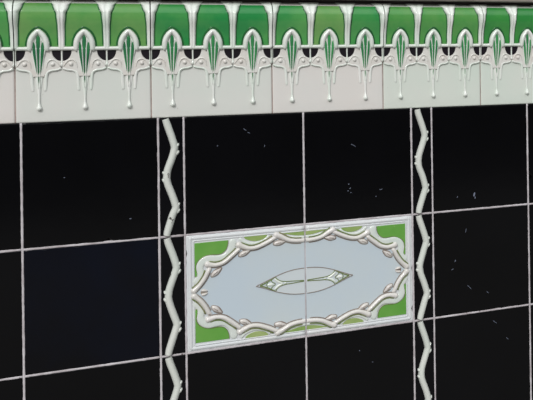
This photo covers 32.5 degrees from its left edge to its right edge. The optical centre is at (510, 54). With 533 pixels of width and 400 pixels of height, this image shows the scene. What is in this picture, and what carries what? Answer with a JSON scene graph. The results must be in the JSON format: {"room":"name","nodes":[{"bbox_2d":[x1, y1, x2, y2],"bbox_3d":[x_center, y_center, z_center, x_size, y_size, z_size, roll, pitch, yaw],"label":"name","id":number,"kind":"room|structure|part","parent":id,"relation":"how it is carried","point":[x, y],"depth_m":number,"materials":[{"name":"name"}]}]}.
{"room":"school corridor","nodes":[
{"label":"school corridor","id":0,"kind":"room"},
{"bbox_2d":[38,0,532,371],"bbox_3d":[-0.315,0.537,1.244,0.973,1.584,0.182,-1,0,-24],"label":"wall","id":1,"kind":"structure","parent":0,"point":[281,1],"depth_m":1.19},
{"bbox_2d":[0,0,14,123],"bbox_3d":[-0.661,0.009,0.986,0.149,0.150,0.025,-1,0,-24],"label":"tile","id":2,"kind":"structure","parent":1,"relation":"attached to","point":[7,84],"depth_m":1.01,"materials":[{"name":"white tile"}]},
{"bbox_3d":[-0.616,-0.035,1.005,0.044,0.054,0.010,-1,0,-24],"label":"green panel","id":3,"kind":"part","parent":2,"relation":"part of","materials":[{"name":"ceramic"}]},
{"bbox_2d":[0,123,20,249],"bbox_3d":[-0.658,0.159,0.994,0.150,0.151,0.010,-1,0,-24],"label":"tile","id":4,"kind":"structure","parent":1,"relation":"attached to","point":[10,198],"depth_m":1.01,"materials":[{"name":"tile"}]},
{"bbox_2d":[0,378,22,399],"bbox_3d":[-0.654,0.464,0.993,0.150,0.150,0.010,-1,0,-24],"label":"tile","id":5,"kind":"structure","parent":1,"relation":"attached to","point":[9,389],"depth_m":1.01,"materials":[{"name":"tile"}]},
{"bbox_2d":[0,251,22,378],"bbox_3d":[-0.656,0.312,0.993,0.150,0.150,0.009,-1,0,-24],"label":"tile","id":6,"kind":"structure","parent":1,"relation":"attached to","point":[11,357],"depth_m":1.01,"materials":[{"name":"tile"}]},
{"bbox_2d":[13,0,150,122],"bbox_3d":[-0.523,0.007,1.046,0.149,0.150,0.025,-1,0,-24],"label":"tile","id":7,"kind":"structure","parent":1,"relation":"attached to","point":[76,60],"depth_m":1.04,"materials":[{"name":"white tile"}]},
{"bbox_3d":[-0.569,-0.035,1.025,0.044,0.054,0.010,-1,0,-24],"label":"green panel","id":8,"kind":"part","parent":7,"relation":"part of","materials":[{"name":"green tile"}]},
{"bbox_3d":[-0.524,-0.036,1.045,0.044,0.054,0.010,-1,0,-24],"label":"green panel","id":9,"kind":"part","parent":7,"relation":"part of","materials":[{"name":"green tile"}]},
{"bbox_3d":[-0.478,-0.036,1.065,0.044,0.054,0.010,-1,0,-24],"label":"green panel","id":10,"kind":"part","parent":7,"relation":"part of","materials":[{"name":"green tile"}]},
{"bbox_2d":[22,118,157,248],"bbox_3d":[-0.518,0.157,1.054,0.151,0.152,0.009,-1,0,-23],"label":"tile","id":11,"kind":"structure","parent":1,"relation":"attached to","point":[92,181],"depth_m":1.05,"materials":[{"name":"tile"}]},
{"bbox_2d":[24,239,159,374],"bbox_3d":[-0.516,0.310,1.054,0.150,0.150,0.009,-1,0,-24],"label":"tile","id":12,"kind":"structure","parent":1,"relation":"attached to","point":[95,304],"depth_m":1.05,"materials":[{"name":"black tile"}]},
{"bbox_2d":[25,358,159,399],"bbox_3d":[-0.514,0.462,1.054,0.151,0.150,0.010,-1,0,-24],"label":"tile","id":13,"kind":"structure","parent":1,"relation":"attached to","point":[139,380],"depth_m":1.05,"materials":[{"name":"tile"}]},
{"bbox_2d":[159,117,183,235],"bbox_3d":[-0.434,0.156,1.089,0.029,0.151,0.015,-1,0,-24],"label":"tile","id":14,"kind":"structure","parent":1,"relation":"attached to","point":[170,128],"depth_m":1.08,"materials":[{"name":"tile"}]},
{"bbox_2d":[160,236,185,355],"bbox_3d":[-0.431,0.309,1.088,0.029,0.150,0.015,-1,0,-24],"label":"tile","id":15,"kind":"structure","parent":1,"relation":"attached to","point":[172,249],"depth_m":1.08,"materials":[{"name":"black ceramic"}]},
{"bbox_3d":[-0.431,0.309,1.085,0.019,0.150,0.008,-1,0,-24],"label":"stem","id":16,"kind":"part","parent":15,"relation":"part of","materials":[{"name":"white ceramic"}]},
{"bbox_2d":[162,355,185,399],"bbox_3d":[-0.429,0.461,1.088,0.029,0.150,0.015,-1,0,-24],"label":"tile","id":17,"kind":"structure","parent":1,"relation":"attached to","point":[173,368],"depth_m":1.08,"materials":[{"name":"white tile"}]},
{"bbox_3d":[-0.429,0.461,1.085,0.019,0.150,0.008,-1,0,-24],"label":"stem","id":18,"kind":"part","parent":17,"relation":"part of","materials":[{"name":"white tile"}]},
{"bbox_2d":[150,0,272,117],"bbox_3d":[-0.386,0.005,1.105,0.148,0.150,0.025,-1,0,-24],"label":"tile","id":19,"kind":"structure","parent":1,"relation":"attached to","point":[208,58],"depth_m":1.10,"materials":[{"name":"grey ceramic"}]},
{"bbox_3d":[-0.432,-0.037,1.085,0.044,0.054,0.010,-1,0,-24],"label":"green panel","id":20,"kind":"part","parent":19,"relation":"part of","materials":[{"name":"ceramic"}]},
{"bbox_3d":[-0.387,-0.037,1.105,0.044,0.054,0.010,-1,0,-24],"label":"green panel","id":21,"kind":"part","parent":19,"relation":"part of","materials":[{"name":"ceramic"}]},
{"bbox_3d":[-0.341,-0.038,1.125,0.044,0.054,0.010,-1,0,-24],"label":"green panel","id":22,"kind":"part","parent":19,"relation":"part of","materials":[{"name":"ceramic"}]},
{"bbox_2d":[184,112,303,233],"bbox_3d":[-0.351,0.155,1.128,0.150,0.152,0.010,-1,0,-24],"label":"tile","id":23,"kind":"structure","parent":1,"relation":"attached to","point":[242,171],"depth_m":1.12,"materials":[{"name":"tile"}]},
{"bbox_2d":[186,225,305,351],"bbox_3d":[-0.348,0.308,1.125,0.151,0.150,0.013,-1,0,-24],"label":"tile","id":24,"kind":"structure","parent":1,"relation":"attached to","point":[243,287],"depth_m":1.12,"materials":[{"name":"white ceramic"}]},
{"bbox_2d":[188,338,305,399],"bbox_3d":[-0.347,0.460,1.126,0.150,0.150,0.010,-1,0,-23],"label":"tile","id":25,"kind":"structure","parent":1,"relation":"attached to","point":[271,370],"depth_m":1.12,"materials":[{"name":"tile"}]},
{"bbox_2d":[14,50,480,122],"bbox_3d":[-0.320,0.036,1.143,0.601,0.087,0.009,-1,0,-24],"label":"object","id":26,"kind":"structure","parent":1,"relation":"attached to","point":[150,50],"depth_m":1.08,"materials":[{"name":"tile"}]},
{"bbox_2d":[0,104,532,399],"bbox_3d":[-0.279,0.307,1.157,0.970,0.456,0.010,-1,0,-24],"label":"grout","id":27,"kind":"structure","parent":1,"relation":"attached to","point":[22,249],"depth_m":1.12,"materials":[{"name":"tile"}]},
{"bbox_2d":[271,2,384,112],"bbox_3d":[-0.248,0.004,1.166,0.151,0.150,0.025,-1,0,-24],"label":"tile","id":28,"kind":"structure","parent":1,"relation":"attached to","point":[326,56],"depth_m":1.16,"materials":[{"name":"grey ceramic"}]},
{"bbox_3d":[-0.294,-0.039,1.145,0.044,0.054,0.010,-1,0,-24],"label":"green panel","id":29,"kind":"part","parent":28,"relation":"part of","materials":[{"name":"ceramic"}]},
{"bbox_3d":[-0.248,-0.039,1.165,0.044,0.054,0.010,-1,0,-24],"label":"green panel","id":30,"kind":"part","parent":28,"relation":"part of","materials":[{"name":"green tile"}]},
{"bbox_3d":[-0.202,-0.040,1.185,0.044,0.054,0.010,-1,0,-24],"label":"green panel","id":31,"kind":"part","parent":28,"relation":"part of","materials":[{"name":"ceramic"}]},
{"bbox_2d":[304,108,411,222],"bbox_3d":[-0.212,0.154,1.188,0.150,0.152,0.009,-1,0,-24],"label":"tile","id":32,"kind":"structure","parent":1,"relation":"attached to","point":[357,162],"depth_m":1.18,"materials":[{"name":"tile"}]},
{"bbox_2d":[305,216,412,334],"bbox_3d":[-0.209,0.306,1.186,0.151,0.151,0.013,-1,0,-24],"label":"tile","id":33,"kind":"structure","parent":1,"relation":"attached to","point":[359,272],"depth_m":1.18,"materials":[{"name":"white ceramic"}]},
{"bbox_2d":[307,322,413,399],"bbox_3d":[-0.208,0.458,1.188,0.150,0.151,0.009,-1,0,-24],"label":"tile","id":34,"kind":"structure","parent":1,"relation":"attached to","point":[376,363],"depth_m":1.18,"materials":[{"name":"tile"}]},
{"bbox_2d":[412,107,431,213],"bbox_3d":[-0.127,0.152,1.222,0.029,0.152,0.015,-1,0,-24],"label":"tile","id":35,"kind":"structure","parent":1,"relation":"attached to","point":[421,117],"depth_m":1.22,"materials":[{"name":"tile"}]},
{"bbox_3d":[-0.127,0.153,1.219,0.019,0.150,0.008,-1,0,-24],"label":"stem","id":36,"kind":"part","parent":35,"relation":"part of","materials":[{"name":"white tile"}]},
{"bbox_2d":[413,214,432,319],"bbox_3d":[-0.125,0.305,1.222,0.029,0.150,0.015,-1,0,-24],"label":"tile","id":37,"kind":"structure","parent":1,"relation":"attached to","point":[423,246],"depth_m":1.22,"materials":[{"name":"black ceramic"}]},
{"bbox_3d":[-0.125,0.305,1.219,0.019,0.150,0.008,-1,0,-24],"label":"stem","id":38,"kind":"part","parent":37,"relation":"part of","materials":[{"name":"white ceramic"}]},
{"bbox_2d":[415,319,434,399],"bbox_3d":[-0.123,0.457,1.221,0.029,0.150,0.015,-1,0,-24],"label":"tile","id":39,"kind":"structure","parent":1,"relation":"attached to","point":[424,330],"depth_m":1.22,"materials":[{"name":"tile"}]},
{"bbox_3d":[-0.122,0.457,1.218,0.019,0.150,0.008,-1,0,-24],"label":"stem","id":40,"kind":"part","parent":39,"relation":"part of","materials":[{"name":"white tile"}]},
{"bbox_2d":[381,3,482,108],"bbox_3d":[-0.111,0.002,1.226,0.147,0.150,0.025,-1,0,-24],"label":"tile","id":41,"kind":"structure","parent":1,"relation":"attached to","point":[431,53],"depth_m":1.22,"materials":[{"name":"green ceramic"}]},
{"bbox_3d":[-0.156,-0.041,1.206,0.043,0.054,0.010,-1,0,-24],"label":"green panel","id":42,"kind":"part","parent":41,"relation":"part of","materials":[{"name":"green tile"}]},
{"bbox_3d":[-0.111,-0.041,1.225,0.043,0.054,0.010,-1,0,-24],"label":"green panel","id":43,"kind":"part","parent":41,"relation":"part of","materials":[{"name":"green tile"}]},
{"bbox_3d":[-0.066,-0.042,1.245,0.043,0.054,0.010,-1,0,-24],"label":"green panel","id":44,"kind":"part","parent":41,"relation":"part of","materials":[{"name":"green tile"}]},
{"bbox_2d":[353,0,532,2],"bbox_3d":[-0.283,-0.098,1.153,0.973,0.047,0.021,-1,0,-24],"label":"trim","id":45,"kind":"structure","parent":1,"relation":"attached to","point":[499,1],"depth_m":1.24,"materials":[{"name":"white"}]},
{"bbox_2d":[432,104,526,211],"bbox_3d":[-0.045,0.151,1.261,0.150,0.152,0.010,-1,0,-24],"label":"tile","id":46,"kind":"structure","parent":1,"relation":"attached to","point":[480,152],"depth_m":1.26,"materials":[{"name":"tile"}]},
{"bbox_2d":[434,205,528,316],"bbox_3d":[-0.043,0.304,1.260,0.150,0.150,0.010,-1,0,-24],"label":"tile","id":47,"kind":"structure","parent":1,"relation":"attached to","point":[481,255],"depth_m":1.25,"materials":[{"name":"tile"}]},
{"bbox_2d":[435,306,529,399],"bbox_3d":[-0.040,0.456,1.260,0.150,0.150,0.009,-1,0,-24],"label":"tile","id":48,"kind":"structure","parent":1,"relation":"attached to","point":[481,355],"depth_m":1.26,"materials":[{"name":"tile"}]},
{"bbox_2d":[479,4,532,104],"bbox_3d":[0.026,0.000,1.285,0.148,0.150,0.025,-1,0,-24],"label":"tile","id":49,"kind":"structure","parent":1,"relation":"attached to","point":[506,49],"depth_m":1.27,"materials":[{"name":"green ceramic"}]},
{"bbox_3d":[-0.020,-0.042,1.265,0.044,0.054,0.010,-1,0,-24],"label":"green panel","id":50,"kind":"part","parent":49,"relation":"part of","materials":[{"name":"ceramic"}]},
{"bbox_3d":[0.025,-0.043,1.284,0.044,0.054,0.010,-1,0,-24],"label":"green panel","id":51,"kind":"part","parent":49,"relation":"part of","materials":[{"name":"ceramic"}]},
{"bbox_2d":[528,103,532,202],"bbox_3d":[0.095,0.150,1.322,0.150,0.152,0.009,-1,0,-24],"label":"tile","id":52,"kind":"structure","parent":1,"relation":"attached to","point":[530,106],"depth_m":1.29,"materials":[{"name":"tile"}]},
{"bbox_2d":[529,205,532,303],"bbox_3d":[0.097,0.302,1.321,0.151,0.150,0.009,-1,0,-24],"label":"tile","id":53,"kind":"structure","parent":1,"relation":"attached to","point":[530,206],"depth_m":1.29,"materials":[{"name":"tile"}]},
{"bbox_2d":[530,305,532,399],"bbox_3d":[0.099,0.454,1.321,0.150,0.151,0.009,-1,0,-24],"label":"tile","id":54,"kind":"structure","parent":1,"relation":"attached to","point":[531,306],"depth_m":1.29,"materials":[{"name":"tile"}]}
]}

